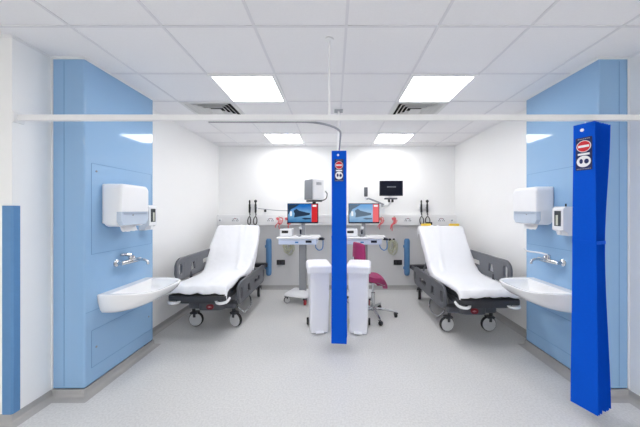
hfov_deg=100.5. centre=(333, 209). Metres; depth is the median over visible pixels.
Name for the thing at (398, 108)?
ceiling vent
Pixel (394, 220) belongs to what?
gas flowmeter
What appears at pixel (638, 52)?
trim
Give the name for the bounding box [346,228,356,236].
printer
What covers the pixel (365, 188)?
wall device
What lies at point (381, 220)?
gas flowmeter
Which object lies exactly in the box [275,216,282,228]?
gas flowmeter
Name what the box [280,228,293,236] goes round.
printer
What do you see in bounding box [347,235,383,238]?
countertop
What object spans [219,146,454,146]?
trim
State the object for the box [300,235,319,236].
keyboard
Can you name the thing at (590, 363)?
curtain
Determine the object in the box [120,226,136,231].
paper towel
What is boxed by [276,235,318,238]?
countertop
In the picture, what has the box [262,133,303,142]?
recessed light
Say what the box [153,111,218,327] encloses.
wall
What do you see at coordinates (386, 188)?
patient monitor
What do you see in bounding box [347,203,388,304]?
workstation
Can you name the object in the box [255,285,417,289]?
baseboard
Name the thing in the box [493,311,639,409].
baseboard
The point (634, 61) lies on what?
wall
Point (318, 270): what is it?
pedal bin
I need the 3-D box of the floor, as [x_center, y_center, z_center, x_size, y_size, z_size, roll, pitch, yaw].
[0.000,1.530,1.195,9.600,0.100,7.990,0,0,0]
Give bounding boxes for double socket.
[231,218,238,221]
[267,218,274,221]
[404,218,411,221]
[437,218,444,221]
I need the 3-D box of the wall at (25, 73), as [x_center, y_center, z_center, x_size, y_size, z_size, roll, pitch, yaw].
[-3.410,0.115,2.215,2.380,2.730,0.759,0,0,0]
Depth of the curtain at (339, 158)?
2.74 m
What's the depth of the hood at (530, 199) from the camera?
2.55 m
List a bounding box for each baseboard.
[0,305,191,426]
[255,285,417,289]
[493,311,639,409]
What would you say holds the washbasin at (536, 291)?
attached to the panelling at (603, 86)
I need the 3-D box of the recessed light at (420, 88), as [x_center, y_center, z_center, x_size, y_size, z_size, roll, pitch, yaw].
[0.980,-1.192,2.635,0.594,0.016,0.594,0,0,0]
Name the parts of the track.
drop rod, ceiling plate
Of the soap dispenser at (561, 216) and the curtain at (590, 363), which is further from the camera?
the soap dispenser at (561, 216)
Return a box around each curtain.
[331,150,346,343]
[570,121,610,415]
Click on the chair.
(358, 253)
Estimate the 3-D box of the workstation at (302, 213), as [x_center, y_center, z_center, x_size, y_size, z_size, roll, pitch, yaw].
[-0.509,0.686,4.306,0.731,1.588,0.571,0,0,0]
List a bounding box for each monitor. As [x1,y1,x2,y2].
[287,203,317,222]
[304,179,327,202]
[348,203,378,222]
[379,181,402,212]
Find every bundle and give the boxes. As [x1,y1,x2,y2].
[283,245,294,254]
[386,238,397,254]
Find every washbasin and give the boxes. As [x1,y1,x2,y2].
[97,277,180,312]
[499,277,571,312]
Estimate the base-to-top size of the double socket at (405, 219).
0.088 m
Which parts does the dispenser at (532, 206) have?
casing, plate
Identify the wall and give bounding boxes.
[0,38,65,413]
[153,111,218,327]
[218,225,448,284]
[219,147,454,214]
[455,110,525,328]
[614,54,639,395]
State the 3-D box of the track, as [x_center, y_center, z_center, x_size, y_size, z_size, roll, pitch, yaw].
[-0.029,-0.898,3.327,0.847,0.592,3.242,0,0,17]
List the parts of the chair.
backrest, leg, seat, leg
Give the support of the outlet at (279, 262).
attached to the wall at (274, 177)
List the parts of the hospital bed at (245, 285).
rail, mattress, platform frame, rail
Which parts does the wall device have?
arm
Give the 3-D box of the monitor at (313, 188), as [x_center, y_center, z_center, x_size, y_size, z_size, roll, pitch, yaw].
[-0.368,-0.235,4.706,0.324,0.590,0.564,0,0,-24]
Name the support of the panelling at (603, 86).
attached to the wall at (490, 165)
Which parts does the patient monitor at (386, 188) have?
wall plate, casing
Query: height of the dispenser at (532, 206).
0.418 m
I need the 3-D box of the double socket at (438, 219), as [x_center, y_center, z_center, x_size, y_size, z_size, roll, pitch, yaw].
[1.980,0.185,4.903,0.148,0.088,0.014,0,0,0]
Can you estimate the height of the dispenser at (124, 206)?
0.418 m
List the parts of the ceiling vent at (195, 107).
plate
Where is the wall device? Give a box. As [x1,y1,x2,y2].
[364,187,383,205]
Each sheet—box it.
[168,224,259,299]
[417,225,518,299]
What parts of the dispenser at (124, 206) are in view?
plate, casing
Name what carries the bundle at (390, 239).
attached to the wall at (274, 177)
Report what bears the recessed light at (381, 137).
in the ceiling
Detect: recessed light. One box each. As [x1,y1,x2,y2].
[207,74,286,102]
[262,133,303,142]
[373,133,415,142]
[396,74,478,102]
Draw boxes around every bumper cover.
[265,239,271,275]
[403,239,409,275]
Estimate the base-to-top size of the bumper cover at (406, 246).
0.690 m
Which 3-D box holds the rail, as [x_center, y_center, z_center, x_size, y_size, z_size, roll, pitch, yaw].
[0.050,-0.903,1.865,4.538,0.590,0.070,0,0,0]
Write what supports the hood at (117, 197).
attached to the dispenser at (124, 206)
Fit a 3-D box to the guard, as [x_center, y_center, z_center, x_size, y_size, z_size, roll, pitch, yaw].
[-2.248,0.689,1.853,0.068,1.438,0.048,0,0,0]
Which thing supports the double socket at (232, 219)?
attached to the trunking
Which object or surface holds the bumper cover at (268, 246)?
attached to the wall at (274, 177)
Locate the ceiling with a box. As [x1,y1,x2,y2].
[0,0,639,145]
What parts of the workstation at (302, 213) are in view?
drawer, monitor post, screen panel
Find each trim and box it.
[0,0,639,145]
[0,34,218,146]
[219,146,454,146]
[455,51,639,145]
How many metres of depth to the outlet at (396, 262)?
4.97 m
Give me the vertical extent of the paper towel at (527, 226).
0.068 m
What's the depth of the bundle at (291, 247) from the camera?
4.89 m
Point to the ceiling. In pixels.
(144, 50)
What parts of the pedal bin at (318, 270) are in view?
lid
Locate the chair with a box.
[352,242,397,325]
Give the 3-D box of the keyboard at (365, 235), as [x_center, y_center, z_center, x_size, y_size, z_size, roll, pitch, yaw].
[0.630,0.404,4.090,0.300,0.022,0.120,0,0,0]
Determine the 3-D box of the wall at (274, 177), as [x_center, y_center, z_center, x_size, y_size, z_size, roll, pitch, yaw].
[0.050,0.115,5.040,4.630,2.730,0.100,0,0,0]
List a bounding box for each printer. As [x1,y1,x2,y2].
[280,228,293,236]
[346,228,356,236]
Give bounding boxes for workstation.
[276,203,324,304]
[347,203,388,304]
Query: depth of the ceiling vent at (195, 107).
3.15 m
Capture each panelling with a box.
[51,58,152,388]
[526,58,629,388]
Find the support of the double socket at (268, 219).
attached to the trunking
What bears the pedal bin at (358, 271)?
on the floor
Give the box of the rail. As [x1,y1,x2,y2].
[12,37,639,124]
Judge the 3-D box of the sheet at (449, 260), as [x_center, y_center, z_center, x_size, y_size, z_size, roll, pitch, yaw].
[1.661,0.645,3.535,0.715,0.819,1.396,0,0,0]
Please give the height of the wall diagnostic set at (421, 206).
0.470 m
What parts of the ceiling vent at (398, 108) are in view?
plate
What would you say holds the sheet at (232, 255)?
on the hospital bed at (245, 285)
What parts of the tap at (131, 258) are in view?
spout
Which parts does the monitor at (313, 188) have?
mount plate, casing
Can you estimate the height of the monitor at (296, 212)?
0.325 m
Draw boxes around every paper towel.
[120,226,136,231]
[523,224,537,229]
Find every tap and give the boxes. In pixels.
[113,253,149,266]
[523,248,565,265]
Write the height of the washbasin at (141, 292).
0.174 m
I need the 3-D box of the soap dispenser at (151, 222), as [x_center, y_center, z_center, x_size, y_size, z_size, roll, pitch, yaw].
[-1.909,0.065,2.735,0.111,0.280,0.115,0,0,0]
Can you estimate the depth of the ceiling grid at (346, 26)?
1.73 m
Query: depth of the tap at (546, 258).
2.51 m
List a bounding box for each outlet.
[277,260,284,264]
[394,260,401,264]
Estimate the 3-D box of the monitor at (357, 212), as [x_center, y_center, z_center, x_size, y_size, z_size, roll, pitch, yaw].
[0.485,0.055,4.320,0.500,0.325,0.035,0,0,0]
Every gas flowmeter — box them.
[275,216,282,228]
[378,216,384,228]
[390,216,397,230]
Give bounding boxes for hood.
[104,184,147,211]
[513,187,551,211]
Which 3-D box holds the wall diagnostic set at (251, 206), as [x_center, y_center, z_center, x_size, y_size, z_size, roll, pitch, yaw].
[-1.503,0.043,4.935,0.188,0.465,0.110,0,0,0]
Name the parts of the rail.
drop rod, ceiling plate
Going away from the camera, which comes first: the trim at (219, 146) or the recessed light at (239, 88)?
the recessed light at (239, 88)
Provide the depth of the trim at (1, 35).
2.09 m
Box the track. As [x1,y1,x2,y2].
[208,109,342,150]
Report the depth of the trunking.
4.91 m
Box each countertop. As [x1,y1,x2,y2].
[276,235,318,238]
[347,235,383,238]
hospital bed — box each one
[167,249,267,326]
[410,224,520,331]
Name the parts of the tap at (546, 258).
lever, spout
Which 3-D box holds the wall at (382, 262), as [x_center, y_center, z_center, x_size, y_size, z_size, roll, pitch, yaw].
[0.050,0.845,4.988,4.430,1.130,0.004,0,0,0]
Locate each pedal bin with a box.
[306,259,331,333]
[347,259,370,334]
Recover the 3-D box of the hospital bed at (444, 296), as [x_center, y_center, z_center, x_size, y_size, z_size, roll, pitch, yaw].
[1.655,0.847,3.802,0.747,1.266,1.997,0,0,0]
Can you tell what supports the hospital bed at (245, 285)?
on the floor
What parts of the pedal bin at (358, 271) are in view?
lid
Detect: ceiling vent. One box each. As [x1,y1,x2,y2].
[179,102,242,113]
[389,102,447,113]
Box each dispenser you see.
[102,184,147,231]
[139,205,156,229]
[513,187,553,229]
[552,204,571,235]
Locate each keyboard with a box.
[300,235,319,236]
[365,235,384,236]
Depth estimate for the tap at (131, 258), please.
2.48 m
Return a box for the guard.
[2,206,19,414]
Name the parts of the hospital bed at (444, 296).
rail, platform frame, mattress, rail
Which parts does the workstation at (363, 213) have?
monitor post, drawer, screen panel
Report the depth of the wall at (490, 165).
3.73 m
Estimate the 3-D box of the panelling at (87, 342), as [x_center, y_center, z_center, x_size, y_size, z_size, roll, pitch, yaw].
[-2.091,0.108,2.489,0.261,2.604,0.803,0,0,0]
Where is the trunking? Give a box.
[217,215,455,224]
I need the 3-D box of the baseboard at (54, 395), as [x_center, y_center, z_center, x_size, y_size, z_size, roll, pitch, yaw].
[-3.255,1.445,3.385,2.690,0.070,3.210,0,0,0]
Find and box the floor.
[17,290,639,426]

